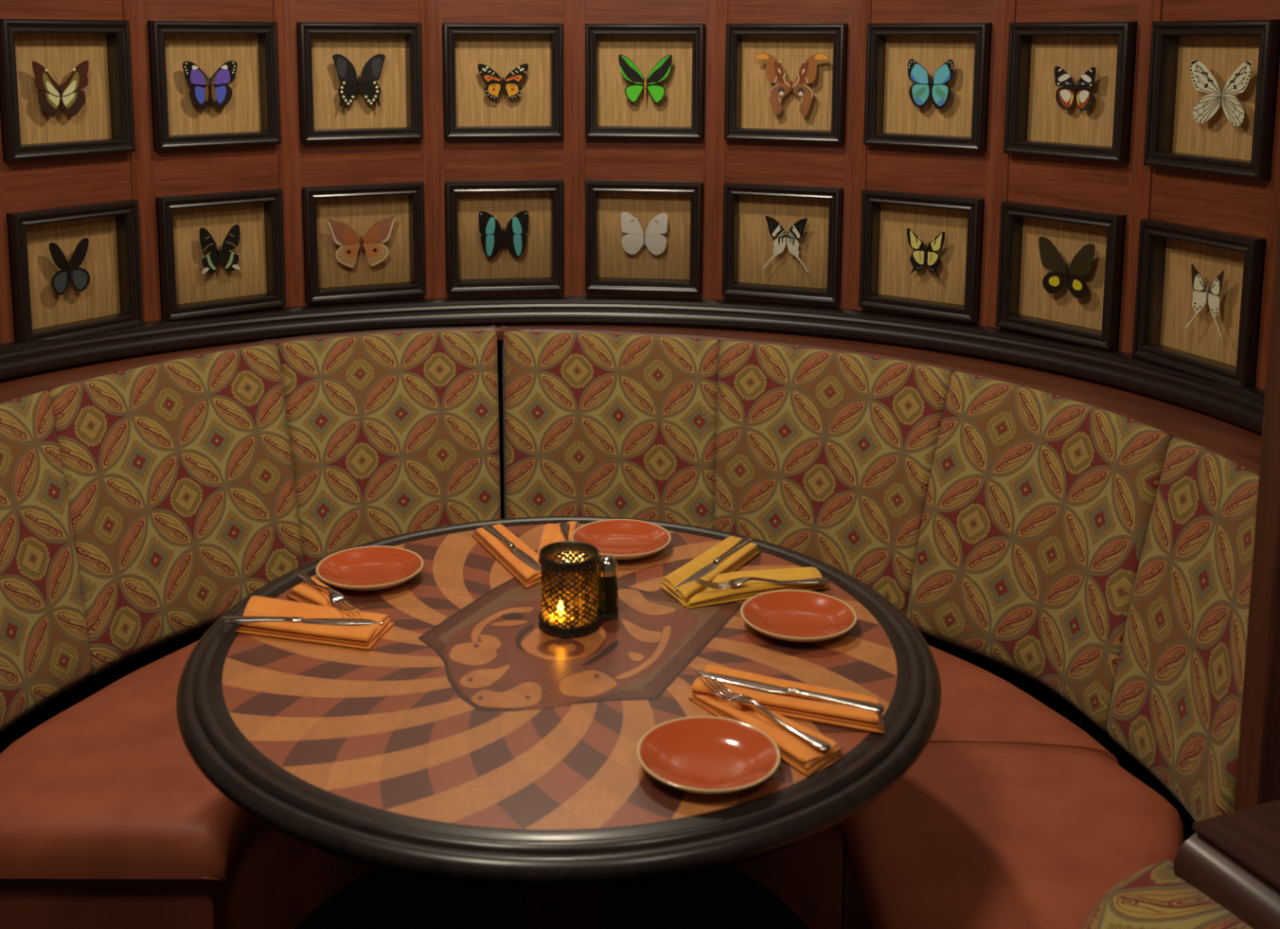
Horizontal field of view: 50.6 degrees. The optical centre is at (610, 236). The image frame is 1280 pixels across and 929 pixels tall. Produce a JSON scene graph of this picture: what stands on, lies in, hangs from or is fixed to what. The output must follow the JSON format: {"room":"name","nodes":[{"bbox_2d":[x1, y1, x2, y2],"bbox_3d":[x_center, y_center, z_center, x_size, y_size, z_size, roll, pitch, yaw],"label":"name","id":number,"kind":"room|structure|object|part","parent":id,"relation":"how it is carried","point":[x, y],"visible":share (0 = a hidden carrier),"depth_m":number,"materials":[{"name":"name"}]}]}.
{"room":"restaurant","nodes":[
{"label":"restaurant","id":0,"kind":"room"},
{"bbox_2d":[294,866,809,928],"bbox_3d":[-0.004,1.389,1.518,6.400,0.050,5.800,0,8,0],"label":"floor","id":1,"kind":"structure","parent":0,"point":[727,897],"depth_m":2.47,"materials":[{"name":"carpet"}]},
{"bbox_2d":[176,515,941,928],"bbox_3d":[-0.067,0.924,1.917,1.014,0.753,1.014,0,8,0],"label":"round table","id":2,"kind":"object","parent":1,"relation":"on","point":[473,744],"visible":0.82,"depth_m":1.65,"materials":[{"name":"brown wood"}]},
{"bbox_2d":[234,576,394,649],"bbox_3d":[-0.423,0.538,1.905,0.253,0.019,0.175,8,12,44],"label":"napkin","id":3,"kind":"object","parent":2,"relation":"on","point":[313,602],"visible":0.83,"depth_m":1.89,"materials":[{"name":"orange fabric"}]},
{"bbox_2d":[220,615,384,623],"bbox_3d":[-0.428,0.533,1.883,0.228,0.009,0.019,0,8,0],"label":"table knife","id":4,"kind":"object","parent":3,"relation":"on","point":[226,619],"visible":1,"depth_m":1.88,"materials":[{"name":"silver metal"}]},
{"bbox_3d":[-0.485,0.533,1.883,0.114,0.009,0.019,0,8,0],"label":"handle","id":5,"kind":"part","parent":4,"relation":"part of","materials":[{"name":"silver metal"}]},
{"bbox_3d":[-0.372,0.535,1.884,0.118,0.005,0.019,0,8,0],"label":"blade","id":6,"kind":"part","parent":4,"relation":"part of","materials":[{"name":"silver metal"}]},
{"bbox_2d":[292,569,364,611],"bbox_3d":[-0.415,0.514,1.973,0.023,0.016,0.205,-6,10,-37],"label":"fork","id":7,"kind":"object","parent":3,"relation":"on","point":[335,596],"visible":1,"depth_m":1.95,"materials":[{"name":"silver metal"}]},
{"bbox_3d":[-0.431,0.512,1.995,0.023,0.014,0.150,-6,10,-37],"label":"handle","id":8,"kind":"part","parent":7,"relation":"part of","materials":[{"name":"silver metal"}]},
{"bbox_2d":[315,545,424,590],"bbox_3d":[-0.367,0.512,2.069,0.162,0.021,0.162,3,9,17],"label":"plate","id":9,"kind":"object","parent":2,"relation":"on","point":[373,567],"visible":1,"depth_m":2.09,"materials":[{"name":"ceramic"}]},
{"bbox_2d":[471,520,580,587],"bbox_3d":[-0.141,0.501,2.161,0.180,0.019,0.262,0,8,0],"label":"napkin","id":10,"kind":"object","parent":2,"relation":"on","point":[523,572],"visible":0.57,"depth_m":2.17,"materials":[{"name":"orange fabric"}]},
{"bbox_2d":[481,523,541,571],"bbox_3d":[-0.155,0.494,2.154,0.019,0.009,0.215,-4,10,-29],"label":"table knife","id":11,"kind":"object","parent":10,"relation":"on","point":[489,528],"visible":0.94,"depth_m":2.15,"materials":[{"name":"silver metal"}]},
{"bbox_3d":[-0.181,0.487,2.201,0.019,0.009,0.108,-4,10,-29],"label":"handle","id":12,"kind":"part","parent":11,"relation":"part of","materials":[{"name":"silver metal"}]},
{"bbox_3d":[-0.130,0.502,2.110,0.019,0.005,0.111,-4,10,-29],"label":"blade","id":13,"kind":"part","parent":11,"relation":"part of","materials":[{"name":"silver metal"}]},
{"bbox_2d":[559,522,569,540],"bbox_3d":[-0.068,0.487,2.154,0.023,0.016,0.205,-1,8,-4],"label":"fork","id":14,"kind":"object","parent":10,"relation":"on","point":[564,526],"visible":0.24,"depth_m":2.22,"materials":[{"name":"silver metal"}]},
{"bbox_2d":[537,540,600,638],"bbox_3d":[-0.058,0.494,1.898,0.088,0.110,0.087,0,8,0],"label":"candle holder","id":15,"kind":"object","parent":2,"relation":"on","point":[569,568],"visible":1,"depth_m":1.87,"materials":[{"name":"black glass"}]},
{"bbox_2d":[540,551,597,626],"bbox_3d":[-0.058,0.495,1.898,0.080,0.088,0.080,0,8,0],"label":"glass cup","id":16,"kind":"object","parent":15,"relation":"on","point":[569,579],"depth_m":1.87,"materials":[{"name":"orange glass"}]},
{"bbox_2d":[597,554,618,616],"bbox_3d":[-0.005,0.499,1.932,0.033,0.091,0.031,0,8,0],"label":"pepper shaker","id":17,"kind":"object","parent":2,"relation":"on","point":[607,567],"visible":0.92,"depth_m":1.92,"materials":[{"name":"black glass"}]},
{"bbox_3d":[-0.005,0.510,1.933,0.033,0.068,0.031,0,8,0],"label":"glass","id":18,"kind":"part","parent":17,"relation":"part of","materials":[{"name":"black glass"}]},
{"bbox_2d":[570,518,671,559],"bbox_3d":[0.017,0.495,2.190,0.162,0.021,0.162,8,11,41],"label":"plate","id":19,"kind":"object","parent":2,"relation":"on","point":[621,539],"visible":0.84,"depth_m":2.21,"materials":[{"name":"ceramic"}]},
{"bbox_2d":[636,715,780,794],"bbox_3d":[0.111,0.592,1.532,0.162,0.021,0.162,-3,9,-19],"label":"plate","id":20,"kind":"object","parent":2,"relation":"on","point":[710,755],"visible":1,"depth_m":1.54,"materials":[{"name":"ceramic"}]},
{"bbox_2d":[659,535,830,608],"bbox_3d":[0.186,0.510,2.103,0.252,0.019,0.223,-3,9,-18],"label":"napkin","id":21,"kind":"object","parent":2,"relation":"on","point":[690,595],"visible":0.8,"depth_m":2.04,"materials":[{"name":"yellow fabric"}]},
{"bbox_2d":[675,536,753,589],"bbox_3d":[0.162,0.503,2.092,0.019,0.009,0.238,5,10,32],"label":"table knife","id":22,"kind":"object","parent":21,"relation":"on","point":[742,542],"visible":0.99,"depth_m":2.09,"materials":[{"name":"silver metal"}]},
{"bbox_3d":[0.132,0.512,2.045,0.019,0.005,0.123,5,10,32],"label":"blade","id":23,"kind":"part","parent":22,"relation":"part of","materials":[{"name":"silver metal"}]},
{"bbox_3d":[0.194,0.496,2.142,0.019,0.009,0.119,5,10,32],"label":"handle","id":24,"kind":"part","parent":22,"relation":"part of","materials":[{"name":"silver metal"}]},
{"bbox_2d":[693,576,828,588],"bbox_3d":[0.224,0.509,2.007,0.205,0.016,0.023,-1,8,-9],"label":"fork","id":25,"kind":"object","parent":21,"relation":"on","point":[739,580],"visible":1,"depth_m":2.01,"materials":[{"name":"silver metal"}]},
{"bbox_3d":[0.252,0.510,2.011,0.150,0.014,0.023,-1,8,-8],"label":"handle","id":26,"kind":"part","parent":25,"relation":"part of","materials":[{"name":"silver metal"}]},
{"bbox_2d":[688,663,884,775],"bbox_3d":[0.199,0.580,1.630,0.250,0.019,0.193,4,9,24],"label":"napkin","id":27,"kind":"object","parent":2,"relation":"on","point":[808,758],"visible":0.76,"depth_m":1.64,"materials":[{"name":"orange fabric"}]},
{"bbox_2d":[698,671,831,750],"bbox_3d":[0.183,0.566,1.620,0.023,0.016,0.205,-7,11,-40],"label":"fork","id":28,"kind":"object","parent":27,"relation":"on","point":[821,744],"visible":1,"depth_m":1.61,"materials":[{"name":"silver metal"}]},
{"bbox_3d":[0.201,0.571,1.599,0.023,0.014,0.150,-7,11,-39],"label":"handle","id":29,"kind":"part","parent":28,"relation":"part of","materials":[{"name":"silver metal"}]},
{"bbox_2d":[695,670,884,713],"bbox_3d":[0.220,0.564,1.685,0.243,0.009,0.019,4,9,24],"label":"table knife","id":30,"kind":"object","parent":27,"relation":"on","point":[878,708],"visible":0.99,"depth_m":1.67,"materials":[{"name":"silver metal"}]},
{"bbox_3d":[0.166,0.562,1.709,0.126,0.005,0.019,4,9,24],"label":"blade","id":31,"kind":"part","parent":30,"relation":"part of","materials":[{"name":"silver metal"}]},
{"bbox_3d":[0.275,0.567,1.660,0.122,0.009,0.019,4,9,24],"label":"handle","id":32,"kind":"part","parent":30,"relation":"part of","materials":[{"name":"silver metal"}]},
{"bbox_2d":[740,589,856,641],"bbox_3d":[0.264,0.538,1.901,0.162,0.021,0.162,6,10,35],"label":"plate","id":33,"kind":"object","parent":2,"relation":"on","point":[794,615],"visible":1,"depth_m":1.92,"materials":[{"name":"ceramic"}]},
{"bbox_2d":[0,324,1259,928],"bbox_3d":[-0.009,0.784,2.414,2.348,0.885,1.716,4,9,26],"label":"banquette","id":34,"kind":"object","parent":1,"relation":"on","point":[1090,554],"visible":0.71,"depth_m":2.57,"materials":[{"name":"fabric"}]},
{"bbox_2d":[0,391,91,732],"bbox_3d":[-1.129,0.601,2.392,0.248,0.520,0.631,2,9,15],"label":"cushion","id":35,"kind":"object","parent":34,"relation":"on","point":[45,436],"depth_m":2.52,"materials":[{"name":"fabric"}]},
{"bbox_2d":[49,338,303,676],"bbox_3d":[-0.895,0.537,2.826,0.291,0.520,0.639,7,11,39],"label":"cushion","id":36,"kind":"object","parent":34,"relation":"on","point":[176,487],"depth_m":2.78,"materials":[{"name":"fabric"}]},
{"bbox_2d":[270,324,500,565],"bbox_3d":[-0.488,0.497,3.106,0.527,0.520,0.290,-3,9,-21],"label":"cushion","id":37,"kind":"object","parent":34,"relation":"on","point":[374,436],"depth_m":3.07,"materials":[{"name":"fabric"}]},
{"bbox_3d":[-0.097,1.040,2.510,1.813,0.352,0.974,0,8,0],"label":"seat","id":38,"kind":"part","parent":34,"relation":"part of","materials":[{"name":"leather"}]},
{"bbox_2d":[0,640,1119,880],"bbox_3d":[-0.096,0.821,2.477,1.857,0.095,1.021,0,8,0],"label":"seat cushion","id":39,"kind":"object","parent":34,"relation":"on","point":[109,786],"depth_m":2.09,"materials":[{"name":"leather"}]},
{"bbox_2d":[501,325,725,529],"bbox_3d":[-0.009,0.494,3.136,0.548,0.520,0.229,1,8,9],"label":"cushion","id":40,"kind":"object","parent":34,"relation":"on","point":[595,424],"depth_m":3.11,"materials":[{"name":"fabric"}]},
{"bbox_2d":[714,334,952,615],"bbox_3d":[0.460,0.518,2.976,0.573,0.520,0.228,6,10,35],"label":"cushion","id":41,"kind":"object","parent":34,"relation":"on","point":[841,460],"depth_m":2.93,"materials":[{"name":"fabric"}]},
{"bbox_3d":[0.614,1.147,1.790,0.458,0.352,0.864,0,8,0],"label":"seat","id":42,"kind":"part","parent":34,"relation":"part of","materials":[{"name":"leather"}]},
{"bbox_2d":[841,742,1183,928],"bbox_3d":[0.611,0.925,1.757,0.509,0.101,0.864,0,8,0],"label":"seat cushion","id":43,"kind":"object","parent":34,"relation":"on","point":[974,835],"depth_m":1.93,"materials":[{"name":"leather"}]},
{"bbox_2d":[906,371,1170,734],"bbox_3d":[0.820,0.575,2.598,0.235,0.520,0.593,-5,10,-30],"label":"cushion","id":44,"kind":"object","parent":34,"relation":"on","point":[1038,523],"depth_m":2.57,"materials":[{"name":"fabric"}]},
{"bbox_2d":[1106,436,1259,821],"bbox_3d":[0.964,0.638,2.175,0.220,0.520,0.510,0,8,0],"label":"cushion","id":45,"kind":"object","parent":34,"relation":"on","point":[1181,524],"depth_m":2.21,"materials":[{"name":"fabric"}]},
{"bbox_2d":[1082,799,1279,928],"bbox_3d":[0.778,1.060,1.461,0.417,0.620,0.595,-3,9,-22],"label":"booth seat","id":46,"kind":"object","parent":1,"relation":"on","point":[1226,875],"depth_m":1.60,"materials":[{"name":"brown wood"}]},
{"bbox_3d":[0.885,0.796,1.441,0.205,0.090,0.550,-3,9,-22],"label":"cap rail","id":47,"kind":"part","parent":46,"relation":"part of","materials":[{"name":"brown wood"}]},
{"bbox_2d":[1233,200,1279,811],"bbox_3d":[1.057,-0.134,1.756,0.326,2.900,0.090,0,8,0],"label":"post","id":48,"kind":"object","parent":1,"relation":"on","point":[1257,782],"visible":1,"depth_m":1.85,"materials":[{"name":"brown wood"}]},
{"bbox_2d":[0,0,1279,390],"bbox_3d":[0.011,-0.278,2.716,2.628,2.900,1.223,1,8,7],"label":"wall","id":49,"kind":"structure","parent":0,"point":[1133,189],"depth_m":3.08,"materials":[{"name":"brown wood"}]},
{"bbox_2d":[32,60,88,117],"bbox_3d":[-1.115,-0.299,2.735,0.028,0.113,0.126,6,10,35],"label":"butterfly","id":50,"kind":"object","parent":49,"relation":"attached to","point":[70,96],"visible":1,"depth_m":2.73,"materials":[{"name":"brown"}]},
{"bbox_2d":[0,17,135,161],"bbox_3d":[-1.101,-0.300,2.740,0.048,0.275,0.286,6,10,35],"label":"frame","id":51,"kind":"object","parent":49,"relation":"attached to","point":[104,124],"visible":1,"depth_m":2.75,"materials":[{"name":"brown wood"}]},
{"bbox_3d":[-1.120,-0.302,2.753,0.002,0.221,0.232,6,10,35],"label":"backing panel","id":52,"kind":"part","parent":51,"relation":"part of","materials":[{"name":"brown wood"}]},
{"bbox_2d":[49,237,89,295],"bbox_3d":[-1.118,0.061,2.786,0.028,0.111,0.091,6,10,35],"label":"butterfly","id":53,"kind":"object","parent":49,"relation":"attached to","point":[80,277],"visible":1,"depth_m":2.78,"materials":[{"name":"black"}]},
{"bbox_2d":[6,198,143,342],"bbox_3d":[-1.102,0.072,2.795,0.048,0.273,0.286,6,10,35],"label":"frame","id":54,"kind":"object","parent":49,"relation":"attached to","point":[112,300],"visible":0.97,"depth_m":2.81,"materials":[{"name":"brown wood"}]},
{"bbox_3d":[-1.121,0.070,2.808,0.002,0.219,0.232,6,10,35],"label":"backing panel","id":55,"kind":"part","parent":54,"relation":"part of","materials":[{"name":"brown wood"}]},
{"bbox_2d":[182,60,237,108],"bbox_3d":[-0.886,-0.335,2.985,0.126,0.105,0.028,-7,11,-39],"label":"butterfly","id":56,"kind":"object","parent":49,"relation":"attached to","point":[217,92],"visible":1,"depth_m":2.98,"materials":[{"name":"purple"}]},
{"bbox_2d":[147,20,281,150],"bbox_3d":[-0.871,-0.336,2.987,0.286,0.275,0.049,-7,11,-39],"label":"frame","id":57,"kind":"object","parent":49,"relation":"attached to","point":[251,116],"visible":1,"depth_m":3.00,"materials":[{"name":"brown wood"}]},
{"bbox_3d":[-0.886,-0.339,3.004,0.232,0.221,0.002,-7,11,-39],"label":"backing panel","id":58,"kind":"part","parent":57,"relation":"part of","materials":[{"name":"brown wood"}]},
{"bbox_2d":[199,224,240,273],"bbox_3d":[-0.881,0.027,3.043,0.095,0.106,0.028,-7,11,-39],"label":"butterfly","id":59,"kind":"object","parent":49,"relation":"attached to","point":[228,257],"visible":1,"depth_m":3.04,"materials":[{"name":"black"}]},
{"bbox_2d":[156,188,285,320],"bbox_3d":[-0.872,0.037,3.041,0.286,0.273,0.049,-7,11,-39],"label":"frame","id":60,"kind":"object","parent":49,"relation":"attached to","point":[186,293],"visible":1,"depth_m":3.05,"materials":[{"name":"brown wood"}]},
{"bbox_3d":[-0.886,0.034,3.059,0.232,0.219,0.002,-7,11,-39],"label":"backing panel","id":61,"kind":"part","parent":60,"relation":"part of","materials":[{"name":"beige wood"}]},
{"bbox_2d":[332,53,385,106],"bbox_3d":[-0.590,-0.366,3.167,0.125,0.122,0.028,-4,9,-23],"label":"butterfly","id":62,"kind":"object","parent":49,"relation":"attached to","point":[370,90],"visible":1,"depth_m":3.16,"materials":[{"name":"black"}]},
{"bbox_2d":[296,21,423,142],"bbox_3d":[-0.582,-0.361,3.162,0.286,0.275,0.048,-4,9,-24],"label":"frame","id":63,"kind":"object","parent":49,"relation":"attached to","point":[400,115],"visible":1,"depth_m":3.17,"materials":[{"name":"brown wood"}]},
{"bbox_3d":[-0.592,-0.364,3.183,0.232,0.221,0.002,-4,9,-24],"label":"backing panel","id":64,"kind":"part","parent":63,"relation":"part of","materials":[{"name":"brown wood"}]},
{"bbox_2d":[325,214,397,267],"bbox_3d":[-0.593,0.011,3.220,0.173,0.123,0.031,-4,9,-24],"label":"moth","id":65,"kind":"object","parent":49,"relation":"attached to","point":[380,233],"visible":1,"depth_m":3.21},
{"bbox_2d":[302,181,426,303],"bbox_3d":[-0.583,0.011,3.217,0.286,0.273,0.048,-4,9,-24],"label":"frame","id":66,"kind":"object","parent":49,"relation":"attached to","point":[402,273],"visible":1,"depth_m":3.23,"materials":[{"name":"brown wood"}]},
{"bbox_3d":[-0.593,0.008,3.238,0.232,0.219,0.002,-4,9,-24],"label":"backing panel","id":67,"kind":"part","parent":66,"relation":"part of","materials":[{"name":"beige wood"}]},
{"bbox_2d":[477,63,528,98],"bbox_3d":[-0.259,-0.374,3.263,0.122,0.084,0.028,-1,8,-8],"label":"butterfly","id":68,"kind":"object","parent":49,"relation":"attached to","point":[493,90],"visible":1,"depth_m":3.25,"materials":[{"name":"orange"}]},
{"bbox_2d":[443,22,563,139],"bbox_3d":[-0.257,-0.374,3.255,0.286,0.275,0.048,-1,8,-8],"label":"frame","id":69,"kind":"object","parent":49,"relation":"attached to","point":[537,112],"visible":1,"depth_m":3.26,"materials":[{"name":"brown wood"}]},
{"bbox_3d":[-0.260,-0.377,3.277,0.232,0.221,0.002,-1,8,-8],"label":"backing panel","id":70,"kind":"part","parent":69,"relation":"part of","materials":[{"name":"brown wood"}]},
{"bbox_2d":[478,210,529,258],"bbox_3d":[-0.262,-0.007,3.316,0.122,0.117,0.028,-1,8,-8],"label":"butterfly","id":71,"kind":"object","parent":49,"relation":"attached to","point":[514,238],"visible":1,"depth_m":3.31,"materials":[{"name":"black"}]},
{"bbox_2d":[444,179,564,293],"bbox_3d":[-0.257,-0.001,3.310,0.286,0.273,0.048,-1,8,-8],"label":"frame","id":72,"kind":"object","parent":49,"relation":"attached to","point":[541,266],"visible":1,"depth_m":3.32,"materials":[{"name":"brown wood"}]},
{"bbox_3d":[-0.261,-0.005,3.332,0.232,0.219,0.002,-1,8,-8],"label":"backing panel","id":73,"kind":"part","parent":72,"relation":"part of","materials":[{"name":"beige wood"}]},
{"bbox_2d":[0,351,1195,842],"bbox_3d":[-0.082,0.783,2.714,2.524,0.800,1.459,0,8,0],"label":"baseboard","id":74,"kind":"structure","parent":49,"relation":"attached to","point":[90,685],"depth_m":2.83,"materials":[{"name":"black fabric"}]},
{"bbox_2d":[0,324,1262,475],"bbox_3d":[-0.080,0.312,2.645,2.524,0.152,1.459,0,8,0],"label":"trim","id":75,"kind":"structure","parent":49,"relation":"attached to","point":[1241,446],"depth_m":2.75,"materials":[{"name":"brown wood"}]},
{"bbox_2d":[0,295,1264,435],"bbox_3d":[-0.080,0.245,2.635,2.524,0.146,1.459,0,8,0],"label":"trim","id":76,"kind":"structure","parent":49,"relation":"attached to","point":[1243,408],"depth_m":3.05,"materials":[{"name":"brown wood"}]},
{"bbox_2d":[585,179,703,293],"bbox_3d":[0.082,-0.001,3.312,0.286,0.273,0.049,1,8,7],"label":"frame","id":77,"kind":"object","parent":49,"relation":"attached to","point":[609,267],"visible":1,"depth_m":3.32,"materials":[{"name":"brown wood"}]},
{"bbox_3d":[0.085,-0.004,3.334,0.232,0.219,0.002,1,8,7],"label":"backing panel","id":78,"kind":"part","parent":77,"relation":"part of","materials":[{"name":"brown wood"}]},
{"bbox_2d":[621,212,667,254],"bbox_3d":[0.084,-0.009,3.319,0.115,0.105,0.028,1,8,7],"label":"butterfly","id":79,"kind":"object","parent":49,"relation":"attached to","point":[655,242],"visible":1,"depth_m":3.31,"materials":[{"name":"white"}]},
{"bbox_2d":[585,23,705,140],"bbox_3d":[0.082,-0.373,3.257,0.286,0.275,0.049,1,8,7],"label":"frame","id":80,"kind":"object","parent":49,"relation":"attached to","point":[609,113],"visible":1,"depth_m":3.27,"materials":[{"name":"brown wood"}]},
{"bbox_3d":[0.085,-0.377,3.279,0.232,0.221,0.002,1,8,7],"label":"backing panel","id":81,"kind":"part","parent":80,"relation":"part of","materials":[{"name":"brown wood"}]},
{"bbox_2d":[618,54,672,103],"bbox_3d":[0.085,-0.381,3.264,0.130,0.115,0.028,1,8,7],"label":"butterfly","id":82,"kind":"object","parent":49,"relation":"attached to","point":[631,72],"visible":1,"depth_m":3.25,"materials":[{"name":"green"}]},
{"bbox_2d":[721,181,843,303],"bbox_3d":[0.409,0.013,3.224,0.286,0.273,0.049,4,9,23],"label":"frame","id":83,"kind":"object","parent":49,"relation":"attached to","point":[747,240],"visible":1,"depth_m":3.23,"materials":[{"name":"brown wood"}]},
{"bbox_3d":[0.417,0.010,3.245,0.232,0.219,0.002,4,9,23],"label":"backing panel","id":84,"kind":"part","parent":83,"relation":"part of","materials":[{"name":"brown wood"}]},
{"bbox_2d":[762,215,808,272],"bbox_3d":[0.422,0.016,3.228,0.114,0.130,0.028,4,9,23],"label":"butterfly","id":85,"kind":"object","parent":49,"relation":"attached to","point":[775,229],"visible":1,"depth_m":3.22,"materials":[{"name":"white"}]},
{"bbox_2d":[724,23,848,143],"bbox_3d":[0.409,-0.360,3.169,0.286,0.275,0.049,4,9,23],"label":"frame","id":86,"kind":"object","parent":49,"relation":"attached to","point":[749,115],"visible":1,"depth_m":3.18,"materials":[{"name":"brown wood"}]},
{"bbox_3d":[0.418,-0.363,3.190,0.232,0.221,0.002,4,9,23],"label":"backing panel","id":87,"kind":"part","parent":86,"relation":"part of","materials":[{"name":"brown wood"}]},
{"bbox_2d":[754,53,828,115],"bbox_3d":[0.425,-0.357,3.170,0.178,0.145,0.031,4,9,23],"label":"moth","id":88,"kind":"object","parent":49,"relation":"attached to","point":[775,74],"visible":1,"depth_m":3.17,"materials":[{"name":"brown"}]},
{"bbox_2d":[858,189,984,322],"bbox_3d":[0.700,0.039,3.052,0.286,0.273,0.049,7,11,38],"label":"frame","id":89,"kind":"object","parent":49,"relation":"attached to","point":[887,282],"visible":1,"depth_m":3.06,"materials":[{"name":"brown wood"}]},
{"bbox_3d":[0.714,0.036,3.070,0.232,0.219,0.002,7,11,38],"label":"backing panel","id":90,"kind":"part","parent":89,"relation":"part of","materials":[{"name":"brown wood"}]},
{"bbox_2d":[906,228,944,276],"bbox_3d":[0.714,0.034,3.050,0.092,0.103,0.028,7,11,38],"label":"butterfly","id":91,"kind":"object","parent":49,"relation":"attached to","point":[917,258],"visible":1,"depth_m":3.04,"materials":[{"name":"yellow"}]},
{"bbox_2d":[863,22,992,151],"bbox_3d":[0.701,-0.334,2.997,0.286,0.275,0.049,7,11,38],"label":"frame","id":92,"kind":"object","parent":49,"relation":"attached to","point":[891,117],"visible":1,"depth_m":3.01,"materials":[{"name":"brown wood"}]},
{"bbox_3d":[0.715,-0.336,3.015,0.232,0.221,0.002,7,11,38],"label":"backing panel","id":93,"kind":"part","parent":92,"relation":"part of","materials":[{"name":"brown wood"}]},
{"bbox_2d":[907,58,953,108],"bbox_3d":[0.713,-0.338,2.997,0.109,0.110,0.028,7,11,38],"label":"butterfly","id":94,"kind":"object","parent":49,"relation":"attached to","point":[920,92],"visible":1,"depth_m":2.99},
{"bbox_2d":[995,200,1126,351],"bbox_3d":[0.933,0.075,2.809,0.048,0.273,0.286,-6,10,-35],"label":"frame","id":95,"kind":"object","parent":49,"relation":"attached to","point":[1023,305],"visible":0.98,"depth_m":2.82,"materials":[{"name":"brown wood"}]},
{"bbox_3d":[0.952,0.073,2.822,0.002,0.219,0.232,-6,10,-35],"label":"backing panel","id":96,"kind":"part","parent":95,"relation":"part of","materials":[{"name":"brown wood"}]},
{"bbox_2d":[1038,236,1095,299],"bbox_3d":[0.949,0.064,2.799,0.029,0.118,0.136,-6,10,-35],"label":"butterfly","id":97,"kind":"object","parent":95,"relation":"in","point":[1053,282],"visible":1,"depth_m":2.80,"materials":[{"name":"black"}]},
{"bbox_2d":[1003,21,1137,163],"bbox_3d":[0.934,-0.297,2.754,0.048,0.275,0.286,-6,10,-35],"label":"frame","id":98,"kind":"object","parent":49,"relation":"attached to","point":[1035,124],"visible":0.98,"depth_m":2.76,"materials":[{"name":"brown wood"}]},
{"bbox_3d":[0.953,-0.299,2.767,0.002,0.221,0.232,-6,10,-35],"label":"backing panel","id":99,"kind":"part","parent":98,"relation":"part of","materials":[{"name":"beige wood"}]},
{"bbox_2d":[1054,66,1096,110],"bbox_3d":[0.948,-0.301,2.748,0.028,0.088,0.098,-6,10,-35],"label":"butterfly","id":100,"kind":"object","parent":49,"relation":"attached to","point":[1065,96],"visible":1,"depth_m":2.75,"materials":[{"name":"black"}]},
{"bbox_2d":[1132,218,1266,388],"bbox_3d":[1.092,0.119,2.513,0.048,0.273,0.286,-3,9,-20],"label":"frame","id":101,"kind":"object","parent":49,"relation":"attached to","point":[1167,251],"visible":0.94,"depth_m":2.53,"materials":[{"name":"brown wood"}]},
{"bbox_3d":[1.113,0.118,2.521,0.002,0.219,0.232,-3,9,-20],"label":"backing panel","id":102,"kind":"part","parent":101,"relation":"part of","materials":[{"name":"brown wood"}]},
{"bbox_2d":[1185,264,1224,337],"bbox_3d":[1.106,0.116,2.497,0.028,0.123,0.090,-3,9,-20],"label":"butterfly","id":103,"kind":"object","parent":101,"relation":"in","point":[1200,296],"visible":1,"depth_m":2.50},
{"bbox_2d":[1143,18,1279,180],"bbox_3d":[1.093,-0.253,2.458,0.048,0.275,0.286,-3,9,-20],"label":"frame","id":104,"kind":"object","parent":49,"relation":"attached to","point":[1174,139],"visible":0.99,"depth_m":2.47,"materials":[{"name":"brown wood"}]},
{"bbox_3d":[1.114,-0.254,2.466,0.002,0.221,0.232,-3,9,-20],"label":"backing panel","id":105,"kind":"part","parent":104,"relation":"part of","materials":[{"name":"brown wood"}]},
{"bbox_2d":[1190,60,1252,125],"bbox_3d":[1.107,-0.260,2.440,0.030,0.114,0.147,-3,9,-20],"label":"butterfly","id":106,"kind":"object","parent":49,"relation":"attached to","point":[1202,80],"visible":1,"depth_m":2.45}
]}

